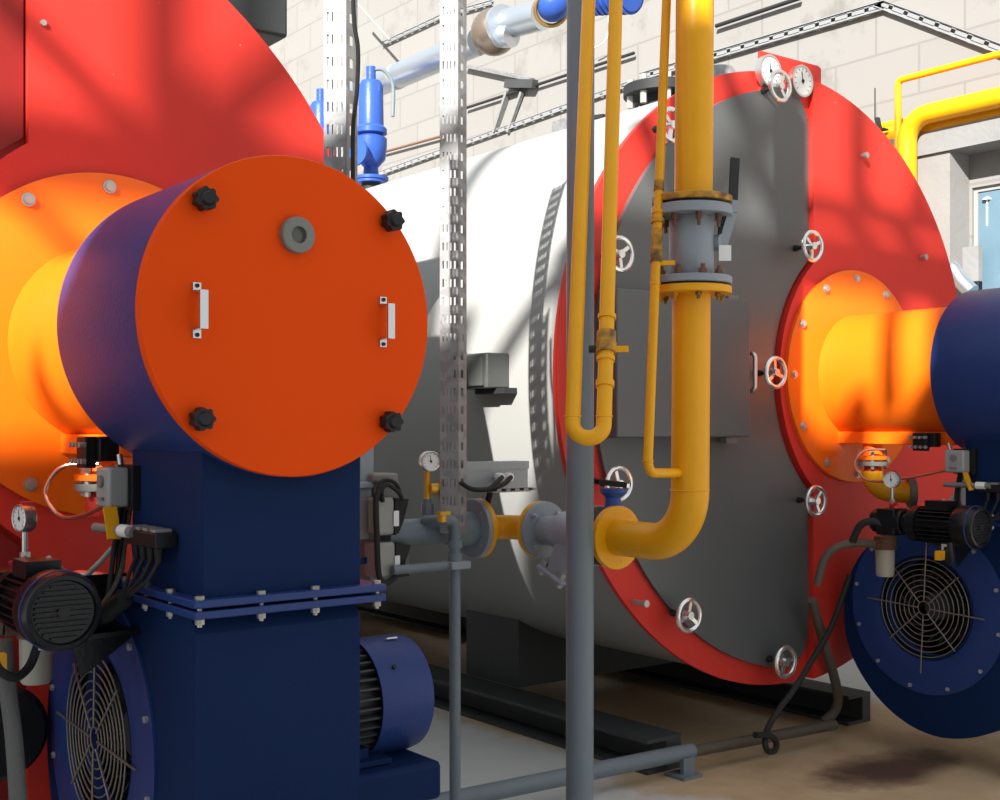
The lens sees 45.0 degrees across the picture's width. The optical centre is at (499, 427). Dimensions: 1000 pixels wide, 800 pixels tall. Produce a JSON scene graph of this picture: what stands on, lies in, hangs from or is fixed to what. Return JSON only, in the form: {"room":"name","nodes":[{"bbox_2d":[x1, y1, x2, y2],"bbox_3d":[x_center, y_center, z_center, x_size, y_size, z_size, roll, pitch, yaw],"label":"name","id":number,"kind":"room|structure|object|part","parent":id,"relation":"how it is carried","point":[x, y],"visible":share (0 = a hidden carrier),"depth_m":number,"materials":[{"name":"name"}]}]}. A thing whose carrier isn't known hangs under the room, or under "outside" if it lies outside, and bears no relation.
{"room":"mechanical room","nodes":[
{"label":"mechanical room","id":0,"kind":"room"},
{"bbox_2d":[358,3,390,40],"bbox_3d":[-1.221,-3.902,11.582,0.024,0.546,0.633,0,0,-38],"label":"rod","id":1,"kind":"object","parent":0,"point":[359,5],"visible":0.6,"depth_m":11.54,"materials":[{"name":"silver metal"}]},
{"bbox_2d":[307,30,483,111],"bbox_3d":[-1.432,-2.277,8.825,0.166,0.166,4.269,0,0,-38],"label":"pipe","id":2,"kind":"object","parent":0,"point":[424,64],"visible":0.38,"depth_m":7.55,"materials":[{"name":"metal"}]},
{"bbox_2d":[471,0,550,55],"bbox_3d":[0.039,-2.295,6.911,0.275,0.270,0.518,0,0,-38],"label":"pipe","id":3,"kind":"object","parent":2,"relation":"attached to","point":[495,30],"visible":0.99,"depth_m":6.85,"materials":[{"name":"silver metal"}]},
{"bbox_2d":[533,0,566,27],"bbox_3d":[0.288,-2.294,6.589,0.179,0.202,0.182,0,0,32],"label":"pump","id":4,"kind":"object","parent":3,"relation":"attached to","point":[549,10],"visible":0.88,"depth_m":6.55,"materials":[{"name":"blue paint"}]},
{"bbox_3d":[0.289,-2.305,6.590,0.180,0.180,0.180,0,0,-38],"label":"casing","id":5,"kind":"part","parent":4,"relation":"part of","materials":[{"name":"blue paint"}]},
{"bbox_2d":[595,0,643,15],"bbox_3d":[0.559,-2.213,6.240,0.180,0.240,0.390,0,0,-38],"label":"motor","id":6,"kind":"object","parent":4,"relation":"attached to","point":[630,7],"visible":0.56,"depth_m":6.14,"materials":[{"name":"blue paint"}]},
{"bbox_2d":[269,0,999,246],"bbox_3d":[1.528,-2.200,8.750,0.300,7.000,20.000,0,0,-38],"label":"wall","id":7,"kind":"structure","parent":0,"point":[858,56],"depth_m":9.10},
{"bbox_2d":[386,135,442,152],"bbox_3d":[-0.838,-2.700,11.512,0.024,0.056,1.000,0,0,-38],"label":"conduit","id":8,"kind":"object","parent":7,"relation":"attached to","point":[435,137],"visible":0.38,"depth_m":11.47,"materials":[{"name":"grey metal"}]},
{"bbox_2d":[381,0,492,45],"bbox_3d":[-0.619,-3.756,11.251,0.017,0.130,1.803,0,0,-38],"label":"strut","id":9,"kind":"object","parent":7,"relation":"attached to","point":[488,2],"visible":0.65,"depth_m":11.33,"materials":[{"name":"metal"}]},
{"bbox_2d":[467,64,537,132],"bbox_3d":[0.000,-2.890,10.428,0.086,0.724,1.001,0,0,-38],"label":"wall bracket","id":10,"kind":"object","parent":7,"relation":"attached to","point":[520,82],"visible":0.95,"depth_m":10.29,"materials":[{"name":"metal"}]},
{"bbox_3d":[-0.015,-3.067,10.442,0.040,0.370,0.960,0,0,-38],"label":"arm","id":11,"kind":"part","parent":10,"relation":"part of","materials":[{"name":"metal"}]},
{"bbox_2d":[379,79,634,174],"bbox_3d":[-0.101,-2.568,10.578,0.017,0.132,3.651,0,0,-38],"label":"strut","id":12,"kind":"object","parent":7,"relation":"attached to","point":[557,109],"visible":0.65,"depth_m":10.45,"materials":[{"name":"metal"}]},
{"bbox_2d":[467,51,634,108],"bbox_3d":[0.353,-2.843,9.965,0.024,0.060,2.155,0,0,-38],"label":"conduit","id":13,"kind":"object","parent":7,"relation":"attached to","point":[633,52],"visible":0.62,"depth_m":9.99,"materials":[{"name":"metal"}]},
{"bbox_2d":[552,114,604,132],"bbox_3d":[0.614,-2.423,9.527,0.030,0.107,0.609,0,0,-38],"label":"bracket","id":14,"kind":"object","parent":7,"relation":"attached to","point":[561,124],"visible":0.64,"depth_m":9.67,"materials":[{"name":"metal"}]},
{"bbox_3d":[0.500,-2.420,9.676,0.020,0.100,0.234,0,0,-38],"label":"plate","id":15,"kind":"part","parent":14,"relation":"part of","materials":[{"name":"metal"}]},
{"bbox_2d":[595,16,607,47],"bbox_3d":[0.784,-3.054,9.307,0.010,0.227,0.179,0,0,-38],"label":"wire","id":16,"kind":"object","parent":7,"relation":"attached to","point":[607,16],"visible":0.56,"depth_m":9.29,"materials":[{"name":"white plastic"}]},
{"bbox_2d":[715,0,798,27],"bbox_3d":[1.735,-2.807,8.171,0.028,0.036,0.729,0,0,-38],"label":"conduit","id":17,"kind":"object","parent":7,"relation":"attached to","point":[786,2],"visible":1,"depth_m":8.17,"materials":[{"name":"metal"}]},
{"bbox_2d":[639,0,883,77],"bbox_3d":[1.701,-2.611,8.239,0.024,0.109,2.129,0,0,-38],"label":"cable tray","id":18,"kind":"object","parent":7,"relation":"attached to","point":[858,12],"visible":0.76,"depth_m":7.95,"materials":[{"name":"metal"}]},
{"bbox_2d":[873,0,999,51],"bbox_3d":[2.571,-2.370,7.109,0.022,0.551,0.867,0,0,-38],"label":"cable tray","id":19,"kind":"object","parent":7,"relation":"attached to","point":[914,16],"visible":0.99,"depth_m":7.08,"materials":[{"name":"metal"}]},
{"bbox_2d":[883,108,999,139],"bbox_3d":[2.740,-1.720,6.718,0.166,0.166,3.300,0,0,-38],"label":"pipe","id":20,"kind":"object","parent":7,"relation":"attached to","point":[889,134],"visible":0.12,"depth_m":6.81,"materials":[{"name":"yellow metal"}]},
{"bbox_2d":[874,88,888,131],"bbox_3d":[2.252,-1.887,7.155,0.050,0.265,0.080,0,0,-38],"label":"clip","id":21,"kind":"object","parent":20,"relation":"attached to","point":[877,119],"visible":0.82,"depth_m":7.16,"materials":[{"name":"metal"}]},
{"bbox_3d":[2.230,-1.930,7.184,0.007,0.178,0.008,0,0,-38],"label":"rod","id":22,"kind":"part","parent":21,"relation":"part of","materials":[{"name":"metal"}]},
{"bbox_2d":[881,118,904,127],"bbox_3d":[2.535,-1.825,7.066,0.044,0.072,1.327,0,0,-38],"label":"pipe","id":23,"kind":"object","parent":20,"relation":"on","point":[887,123],"visible":0.02,"depth_m":7.28,"materials":[{"name":"yellow metal"}]},
{"bbox_2d":[897,86,999,180],"bbox_3d":[2.978,-0.572,6.179,0.112,2.544,2.157,0,0,-38],"label":"pipe","id":24,"kind":"object","parent":20,"relation":"attached to","point":[988,99],"visible":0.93,"depth_m":6.79,"materials":[{"name":"yellow metal"}]},
{"bbox_2d":[894,50,999,148],"bbox_3d":[2.965,-0.969,6.180,0.039,2.138,2.173,0,0,-38],"label":"vent pipe","id":25,"kind":"object","parent":24,"relation":"attached to","point":[993,55],"visible":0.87,"depth_m":6.89,"materials":[{"name":"yellow metal"}]},
{"bbox_2d":[917,151,968,504],"bbox_3d":[2.406,-0.135,7.199,0.198,2.870,0.730,0,0,-38],"label":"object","id":26,"kind":"structure","parent":7,"relation":"attached to","point":[943,177],"depth_m":6.91,"materials":[{"name":"paint"}]},
{"bbox_2d":[890,116,999,156],"bbox_3d":[3.701,-1.635,5.501,0.218,0.130,6.200,0,0,-38],"label":"trim","id":27,"kind":"structure","parent":7,"relation":"attached to","point":[981,136],"depth_m":6.79,"materials":[{"name":"concrete"}]},
{"bbox_2d":[951,245,981,293],"bbox_3d":[2.605,-0.882,6.919,0.169,0.302,0.319,0,0,-38],"label":"pipe","id":28,"kind":"object","parent":7,"relation":"attached to","point":[964,279],"visible":0.57,"depth_m":6.86,"materials":[{"name":"metal"}]},
{"bbox_2d":[974,184,999,289],"bbox_3d":[3.175,-0.565,6.424,0.030,1.630,1.403,0,0,-38],"label":"window","id":29,"kind":"structure","parent":7,"relation":"in","point":[988,237],"depth_m":6.91,"materials":[{"name":"glass"}]},
{"bbox_2d":[982,197,990,225],"bbox_3d":[2.788,-1.239,6.918,0.056,0.169,0.056,0,0,-38],"label":"handle","id":30,"kind":"object","parent":29,"relation":"attached to","point":[985,197],"visible":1,"depth_m":6.91,"materials":[{"name":"white plastic"}]},
{"bbox_3d":[2.788,-1.229,6.918,0.009,0.149,0.009,0,0,-15],"label":"rod","id":31,"kind":"part","parent":30,"relation":"part of","materials":[{"name":"white plastic"}]},
{"bbox_2d":[358,612,999,799],"bbox_3d":[-5.880,1.350,3.045,18.400,0.100,20.000,0,0,-38],"label":"floor","id":32,"kind":"structure","parent":0,"point":[884,757],"depth_m":4.83,"materials":[{"name":"concrete"}]},
{"bbox_2d":[0,0,374,799],"bbox_3d":[-2.912,-0.075,4.997,2.500,2.750,5.128,0,0,-38],"label":"boiler","id":33,"kind":"object","parent":32,"relation":"on","point":[163,94],"visible":0.35,"depth_m":3.24,"materials":[{"name":"red paint"}]},
{"bbox_3d":[-1.734,-0.200,2.718,1.274,2.377,0.022,0,0,-38],"label":"door","id":34,"kind":"part","parent":33,"relation":"part of","materials":[{"name":"red paint"}]},
{"bbox_3d":[-1.384,-0.200,3.013,2.500,2.500,0.022,0,0,-38],"label":"plate","id":35,"kind":"part","parent":33,"relation":"part of","materials":[{"name":"red paint"}]},
{"bbox_2d":[0,155,439,799],"bbox_3d":[-0.670,0.314,2.816,1.176,1.972,1.083,0,0,-38],"label":"burner","id":36,"kind":"object","parent":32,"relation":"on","point":[213,358],"visible":1,"depth_m":2.44,"materials":[{"name":"orange paint"}]},
{"bbox_2d":[0,638,26,799],"bbox_3d":[-0.941,0.620,2.339,0.043,0.401,0.187,0,0,-33],"label":"hose","id":37,"kind":"object","parent":36,"relation":"attached to","point":[14,746],"visible":0.96,"depth_m":2.35,"materials":[{"name":"grey metal"}]},
{"bbox_2d":[0,684,48,780],"bbox_3d":[-1.215,0.731,2.914,0.230,0.230,0.100,0,0,-38],"label":"cover","id":38,"kind":"object","parent":36,"relation":"attached to","point":[34,719],"visible":0.68,"depth_m":2.92,"materials":[{"name":"black paint"}]},
{"bbox_3d":[-1.051,0.295,2.672,0.021,0.130,0.024,0,0,-38],"label":"gauge stem","id":39,"kind":"part","parent":36,"relation":"part of","materials":[{"name":"silver metal"}]},
{"bbox_3d":[-0.959,0.346,2.485,0.138,0.159,0.240,0,0,-38],"label":"pump motor","id":40,"kind":"part","parent":36,"relation":"part of","materials":[{"name":"black paint"}]},
{"bbox_2d":[19,639,52,685],"bbox_3d":[-1.054,0.527,2.745,0.074,0.105,0.074,0,0,-38],"label":"bowl","id":41,"kind":"object","parent":36,"relation":"on","point":[42,673],"depth_m":2.72,"materials":[{"name":"beige plastic"}]},
{"bbox_2d":[66,661,125,799],"bbox_3d":[-0.912,0.700,2.718,0.004,0.384,0.384,0,0,-38],"label":"grille","id":42,"kind":"object","parent":36,"relation":"attached to","point":[75,789],"depth_m":2.73,"materials":[{"name":"silver metal"}]},
{"bbox_3d":[-0.831,0.128,2.591,0.045,0.085,0.080,0,0,-38],"label":"servo motor","id":43,"kind":"part","parent":36,"relation":"part of","materials":[{"name":"grey plastic"}]},
{"bbox_3d":[-0.813,0.215,2.542,0.020,0.020,0.181,0,0,-42],"label":"sensor stem","id":44,"kind":"part","parent":36,"relation":"part of","materials":[{"name":"grey metal"}]},
{"bbox_3d":[-0.557,-0.219,2.245,0.017,0.104,0.034,0,0,-38],"label":"handle","id":45,"kind":"part","parent":36,"relation":"part of","materials":[{"name":"silver metal"}]},
{"bbox_3d":[-0.553,-0.016,2.247,0.044,0.044,0.038,0,0,-38],"label":"star knob","id":46,"kind":"part","parent":36,"relation":"part of","materials":[{"name":"black plastic"}]},
{"bbox_3d":[-0.548,-0.426,2.250,0.044,0.044,0.038,0,0,-38],"label":"star knob","id":47,"kind":"part","parent":36,"relation":"part of","materials":[{"name":"black plastic"}]},
{"bbox_3d":[-0.399,-0.379,2.379,0.072,0.072,0.014,0,0,-38],"label":"sight glass","id":48,"kind":"part","parent":36,"relation":"part of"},
{"bbox_2d":[324,0,357,182],"bbox_3d":[-0.391,-0.767,2.962,0.082,0.935,0.030,0,0,-7],"label":"cable tray","id":49,"kind":"object","parent":36,"relation":"attached to","point":[345,73],"visible":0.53,"depth_m":2.95,"materials":[{"name":"metal"}]},
{"bbox_2d":[350,0,359,180],"bbox_3d":[-0.351,-0.843,2.930,0.026,0.582,0.011,0,0,0],"label":"cable","id":50,"kind":"object","parent":49,"relation":"attached to","point":[353,6],"visible":0.9,"depth_m":2.92,"materials":[{"name":"black rubber"}]},
{"bbox_3d":[-0.476,0.700,3.054,0.348,0.300,0.300,0,0,-38],"label":"fan motor","id":51,"kind":"part","parent":36,"relation":"part of","materials":[{"name":"grey paint"}]},
{"bbox_3d":[-0.233,-0.219,2.494,0.017,0.104,0.034,0,0,-38],"label":"handle","id":52,"kind":"part","parent":36,"relation":"part of","materials":[{"name":"silver metal"}]},
{"bbox_3d":[-0.224,-0.012,2.500,0.044,0.044,0.038,0,0,-38],"label":"star knob","id":53,"kind":"part","parent":36,"relation":"part of","materials":[{"name":"black plastic"}]},
{"bbox_3d":[-0.222,-0.428,2.502,0.044,0.044,0.038,0,0,-38],"label":"star knob","id":54,"kind":"part","parent":36,"relation":"part of","materials":[{"name":"black plastic"}]},
{"bbox_3d":[-0.440,0.891,3.082,0.436,0.098,0.400,0,0,-38],"label":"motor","id":55,"kind":"part","parent":36,"relation":"part of","materials":[{"name":"blue paint"}]},
{"bbox_2d":[390,511,470,799],"bbox_3d":[-0.218,0.775,3.613,0.263,1.050,0.118,0,0,-38],"label":"support post","id":56,"kind":"object","parent":32,"relation":"on","point":[454,564],"visible":1,"depth_m":3.64,"materials":[{"name":"grey metal"}]},
{"bbox_2d":[380,498,493,557],"bbox_3d":[-0.204,0.318,3.724,0.362,0.188,0.188,0,0,-38],"label":"supply pipe","id":57,"kind":"object","parent":56,"relation":"attached to","point":[476,542],"visible":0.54,"depth_m":3.75,"materials":[{"name":"grey metal"}]},
{"bbox_2d":[360,448,410,585],"bbox_3d":[-0.346,0.261,3.601,0.207,0.414,0.171,0,0,-38],"label":"electrical box","id":58,"kind":"object","parent":57,"relation":"attached to","point":[383,506],"visible":0.8,"depth_m":3.54,"materials":[{"name":"grey paint"}]},
{"bbox_2d":[391,498,408,534],"bbox_3d":[-0.311,0.262,3.604,0.049,0.109,0.070,0,0,-38],"label":"hood","id":59,"kind":"object","parent":58,"relation":"attached to","point":[398,507],"depth_m":3.56,"materials":[{"name":"black plastic"}]},
{"bbox_2d":[394,543,410,577],"bbox_3d":[-0.307,0.392,3.607,0.053,0.103,0.070,0,0,-38],"label":"hood","id":60,"kind":"object","parent":58,"relation":"attached to","point":[401,551],"depth_m":3.57,"materials":[{"name":"black plastic"}]},
{"bbox_2d":[419,451,443,515],"bbox_3d":[-0.210,0.179,3.687,0.076,0.217,0.064,0,0,-16],"label":"pressure gauge","id":61,"kind":"object","parent":57,"relation":"attached to","point":[429,461],"visible":0.97,"depth_m":3.67,"materials":[{"name":"silver metal"}]},
{"bbox_2d":[421,499,433,515],"bbox_3d":[-0.223,0.253,3.697,0.037,0.070,0.037,0,0,30],"label":"socket","id":62,"kind":"object","parent":61,"relation":"attached to","point":[427,508],"depth_m":3.68,"materials":[{"name":"grey paint"}]},
{"bbox_2d":[476,498,545,557],"bbox_3d":[0.034,0.318,3.857,0.217,0.188,0.269,0,0,-38],"label":"pipe","id":63,"kind":"object","parent":57,"relation":"attached to","point":[505,526],"visible":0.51,"depth_m":3.81,"materials":[{"name":"yellow metal"}]},
{"bbox_2d":[521,502,603,588],"bbox_3d":[0.212,0.356,3.657,0.176,0.252,0.266,0,0,-38],"label":"strainer","id":64,"kind":"object","parent":63,"relation":"attached to","point":[543,525],"visible":0.59,"depth_m":3.68,"materials":[{"name":"grey paint"}]},
{"bbox_3d":[0.213,0.377,3.649,0.118,0.160,0.145,0,0,-38],"label":"basket leg","id":65,"kind":"part","parent":64,"relation":"part of","materials":[{"name":"grey paint"}]},
{"bbox_2d":[440,0,466,532],"bbox_3d":[-0.142,-0.588,3.672,0.084,1.815,0.031,0,0,-8],"label":"cable tray","id":66,"kind":"object","parent":56,"relation":"attached to","point":[452,19],"visible":0.97,"depth_m":3.66,"materials":[{"name":"metal"}]},
{"bbox_2d":[454,461,536,503],"bbox_3d":[-0.013,0.174,3.778,0.332,0.136,0.121,0,0,-38],"label":"box","id":67,"kind":"object","parent":66,"relation":"attached to","point":[490,477],"visible":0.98,"depth_m":3.77,"materials":[{"name":"metal"}]},
{"bbox_3d":[-0.025,0.119,3.804,0.248,0.024,0.065,0,0,-38],"label":"lid","id":68,"kind":"part","parent":67,"relation":"part of","materials":[{"name":"metal"}]},
{"bbox_2d":[566,0,594,799],"bbox_3d":[0.224,-0.950,3.400,0.179,4.500,0.180,0,0,-38],"label":"support pole","id":69,"kind":"object","parent":32,"relation":"on","point":[579,458],"visible":0.64,"depth_m":3.37,"materials":[{"name":"grey metal"}]},
{"bbox_2d":[594,282,731,569],"bbox_3d":[0.450,0.015,3.358,0.216,0.791,0.438,0,0,-38],"label":"riser pipe","id":70,"kind":"object","parent":69,"relation":"attached to","point":[619,538],"visible":0.98,"depth_m":3.23,"materials":[{"name":"yellow metal"}]},
{"bbox_2d":[594,478,626,564],"bbox_3d":[0.300,0.267,3.544,0.170,0.271,0.145,0,0,-38],"label":"valve","id":71,"kind":"object","parent":70,"relation":"attached to","point":[612,496],"visible":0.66,"depth_m":3.51,"materials":[{"name":"blue metal"}]},
{"bbox_3d":[0.292,0.154,3.536,0.163,0.044,0.052,0,0,12],"label":"lever","id":72,"kind":"part","parent":71,"relation":"part of","materials":[{"name":"black plastic"}]},
{"bbox_2d":[651,157,739,284],"bbox_3d":[0.518,-0.555,3.271,0.219,0.350,0.218,0,0,-38],"label":"valve","id":73,"kind":"object","parent":70,"relation":"attached to","point":[693,242],"visible":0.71,"depth_m":3.22,"materials":[{"name":"grey paint"}]},
{"bbox_2d":[652,0,732,205],"bbox_3d":[0.520,-1.449,3.272,0.216,1.704,0.216,0,0,-38],"label":"pipe","id":74,"kind":"object","parent":73,"relation":"attached to","point":[694,36],"visible":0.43,"depth_m":3.23,"materials":[{"name":"yellow metal"}]},
{"bbox_2d":[642,0,681,477],"bbox_3d":[0.447,-0.610,3.218,0.087,1.489,0.287,0,0,20],"label":"pipe","id":75,"kind":"object","parent":74,"relation":"attached to","point":[656,260],"visible":0.99,"depth_m":3.19,"materials":[{"name":"yellow metal"}]},
{"bbox_2d":[564,0,628,445],"bbox_3d":[0.255,-0.632,2.969,0.142,1.347,0.548,0,0,9],"label":"pipe","id":76,"kind":"object","parent":75,"relation":"attached to","point":[606,348],"visible":1,"depth_m":2.89,"materials":[{"name":"yellow metal"}]},
{"bbox_3d":[0.271,-0.182,2.798,0.052,0.014,0.012,0,0,0],"label":"cock lever","id":77,"kind":"part","parent":76,"relation":"part of","materials":[{"name":"yellow paint"}]},
{"bbox_3d":[0.437,-0.435,3.194,0.050,0.012,0.012,0,0,0],"label":"cock lever","id":78,"kind":"part","parent":75,"relation":"part of","materials":[{"name":"yellow paint"}]},
{"bbox_3d":[0.579,-0.500,3.275,0.049,0.044,0.044,0,0,35],"label":"stem","id":79,"kind":"part","parent":73,"relation":"part of","materials":[{"name":"grey paint"}]},
{"bbox_3d":[0.605,-0.469,3.247,0.033,0.042,0.003,0,0,0],"label":"tag plate","id":80,"kind":"part","parent":73,"relation":"part of","materials":[{"name":"white plastic"}]},
{"bbox_3d":[0.618,-0.610,3.267,0.062,0.239,0.016,0,0,0],"label":"lever","id":81,"kind":"part","parent":73,"relation":"part of","materials":[{"name":"metal"}]},
{"bbox_3d":[0.615,-0.552,3.267,0.059,0.130,0.018,0,0,0],"label":"lever","id":82,"kind":"part","parent":73,"relation":"part of","materials":[{"name":"grey paint"}]},
{"bbox_2d":[432,719,837,799],"bbox_3d":[0.465,1.244,4.353,2.254,0.112,0.105,0,0,-34],"label":"pipe","id":83,"kind":"object","parent":32,"relation":"on","point":[686,754],"visible":0.88,"depth_m":4.39,"materials":[{"name":"grey metal"}]},
{"bbox_2d":[356,51,961,775],"bbox_3d":[-0.356,-0.147,6.915,2.585,2.895,5.209,0,0,-38],"label":"boiler","id":84,"kind":"object","parent":32,"relation":"on","point":[823,191],"visible":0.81,"depth_m":4.86,"materials":[{"name":"beige paint"}]},
{"bbox_2d":[310,88,342,150],"bbox_3d":[-1.216,-1.823,8.053,0.223,0.885,0.279,0,0,42],"label":"valve","id":85,"kind":"object","parent":84,"relation":"on","point":[317,106],"visible":0.15,"depth_m":8.01,"materials":[{"name":"metal"}]},
{"bbox_3d":[-1.121,-2.104,8.076,0.153,0.308,0.029,0,0,-2],"label":"lifting lever","id":86,"kind":"part","parent":85,"relation":"part of","materials":[{"name":"grey paint"}]},
{"bbox_2d":[350,66,394,188],"bbox_3d":[-0.828,-1.823,7.550,0.223,0.885,0.279,0,0,42],"label":"valve","id":87,"kind":"object","parent":84,"relation":"on","point":[372,143],"visible":0.85,"depth_m":7.50,"materials":[{"name":"metal"}]},
{"bbox_2d":[350,138,370,164],"bbox_3d":[-0.868,-1.700,7.482,0.170,0.170,0.092,0,0,31],"label":"outlet","id":88,"kind":"object","parent":87,"relation":"attached to","point":[364,144],"depth_m":7.43,"materials":[{"name":"blue paint"}]},
{"bbox_3d":[-0.733,-2.104,7.572,0.153,0.308,0.029,0,0,-2],"label":"lifting lever","id":89,"kind":"part","parent":87,"relation":"part of","materials":[{"name":"grey paint"}]},
{"bbox_3d":[-0.119,-0.210,4.499,0.012,0.110,0.195,0,0,-38],"label":"lid","id":90,"kind":"part","parent":84,"relation":"part of","materials":[{"name":"grey metal"}]},
{"bbox_3d":[-0.770,1.235,6.375,0.180,0.130,4.560,0,0,-38],"label":"skid rail","id":91,"kind":"part","parent":84,"relation":"part of","materials":[{"name":"black metal"}]},
{"bbox_3d":[0.188,1.235,7.112,0.157,0.130,4.560,0,0,-38],"label":"skid rail","id":92,"kind":"part","parent":84,"relation":"part of","materials":[{"name":"black metal"}]},
{"bbox_3d":[0.598,-1.105,4.450,0.028,0.024,0.079,0,0,-38],"label":"stem","id":93,"kind":"part","parent":84,"relation":"part of","materials":[{"name":"metal"}]},
{"bbox_3d":[0.668,0.694,4.504,0.028,0.024,0.079,0,0,-38],"label":"stem","id":94,"kind":"part","parent":84,"relation":"part of","materials":[{"name":"metal"}]},
{"bbox_3d":[1.182,-0.200,4.988,2.500,2.500,0.022,0,0,-38],"label":"plate","id":95,"kind":"part","parent":84,"relation":"part of","materials":[{"name":"grey paint"}]},
{"bbox_3d":[0.802,-0.200,4.671,1.199,2.362,0.022,0,0,-38],"label":"door","id":96,"kind":"part","parent":84,"relation":"part of","materials":[{"name":"grey paint"}]},
{"bbox_3d":[0.958,-0.215,4.709,0.040,0.187,0.111,0,0,-38],"label":"handle","id":97,"kind":"part","parent":84,"relation":"part of","materials":[{"name":"silver metal"}]},
{"bbox_3d":[1.056,-0.217,4.803,0.028,0.024,0.079,0,0,-38],"label":"stem","id":98,"kind":"part","parent":84,"relation":"part of","materials":[{"name":"metal"}]},
{"bbox_3d":[1.077,-1.351,4.819,0.028,0.024,0.079,0,0,-38],"label":"stem","id":99,"kind":"part","parent":84,"relation":"part of","materials":[{"name":"metal"}]},
{"bbox_3d":[1.104,0.931,4.840,0.028,0.024,0.079,0,0,-38],"label":"stem","id":100,"kind":"part","parent":84,"relation":"part of","materials":[{"name":"metal"}]},
{"bbox_3d":[1.195,-1.379,4.975,0.382,0.280,0.017,0,0,-38],"label":"gauge plate","id":101,"kind":"part","parent":84,"relation":"part of","materials":[{"name":"red paint"}]},
{"bbox_3d":[1.238,-0.737,4.943,0.028,0.024,0.079,0,0,-38],"label":"stem","id":102,"kind":"part","parent":84,"relation":"part of","materials":[{"name":"metal"}]},
{"bbox_3d":[1.256,0.299,4.957,0.028,0.024,0.079,0,0,-38],"label":"stem","id":103,"kind":"part","parent":84,"relation":"part of","materials":[{"name":"metal"}]},
{"bbox_2d":[807,597,842,720],"bbox_3d":[1.341,0.969,4.974,0.091,0.575,0.328,0,0,26],"label":"flexible hose","id":104,"kind":"object","parent":84,"relation":"hanging from","point":[835,709],"visible":0.87,"depth_m":4.98,"materials":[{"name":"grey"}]},
{"bbox_3d":[1.654,-0.200,5.314,1.350,2.486,0.042,0,0,-38],"label":"burner panel","id":105,"kind":"part","parent":84,"relation":"part of","materials":[{"name":"red paint"}]},
{"bbox_2d":[785,270,999,738],"bbox_3d":[1.886,0.314,4.785,1.176,1.972,1.083,0,0,-38],"label":"burner","id":106,"kind":"object","parent":32,"relation":"on","point":[868,377],"visible":1,"depth_m":4.72,"materials":[{"name":"orange paint"}]},
{"bbox_2d":[753,574,852,754],"bbox_3d":[1.185,0.919,4.755,0.660,0.641,0.074,0,0,-43],"label":"power cable","id":107,"kind":"object","parent":106,"relation":"attached to","point":[765,735],"visible":1,"depth_m":4.75,"materials":[{"name":"black rubber"}]},
{"bbox_2d":[875,550,894,576],"bbox_3d":[1.502,0.527,4.714,0.074,0.105,0.074,0,0,-38],"label":"bowl","id":108,"kind":"object","parent":106,"relation":"on","point":[884,559],"depth_m":4.68,"materials":[{"name":"beige plastic"}]},
{"bbox_3d":[1.506,0.295,4.641,0.021,0.130,0.024,0,0,-38],"label":"gauge stem","id":109,"kind":"part","parent":106,"relation":"part of","materials":[{"name":"silver metal"}]},
{"bbox_3d":[1.502,0.295,4.613,0.039,0.026,0.012,0,0,-38],"label":"shutoff lever","id":110,"kind":"part","parent":106,"relation":"part of","materials":[{"name":"red plastic"}]},
{"bbox_2d":[881,558,968,657],"bbox_3d":[1.644,0.700,4.687,0.004,0.384,0.384,0,0,-38],"label":"grille","id":111,"kind":"object","parent":106,"relation":"attached to","point":[891,645],"depth_m":4.70,"materials":[{"name":"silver metal"}]},
{"bbox_3d":[1.598,0.346,4.454,0.138,0.159,0.240,0,0,-38],"label":"pump motor","id":112,"kind":"part","parent":106,"relation":"part of","materials":[{"name":"black paint"}]},
{"bbox_3d":[1.725,0.128,4.560,0.045,0.085,0.080,0,0,-38],"label":"servo motor","id":113,"kind":"part","parent":106,"relation":"part of","materials":[{"name":"grey plastic"}]},
{"bbox_3d":[1.744,0.215,4.511,0.020,0.020,0.181,0,0,-42],"label":"sensor stem","id":114,"kind":"part","parent":106,"relation":"part of","materials":[{"name":"grey metal"}]}
]}

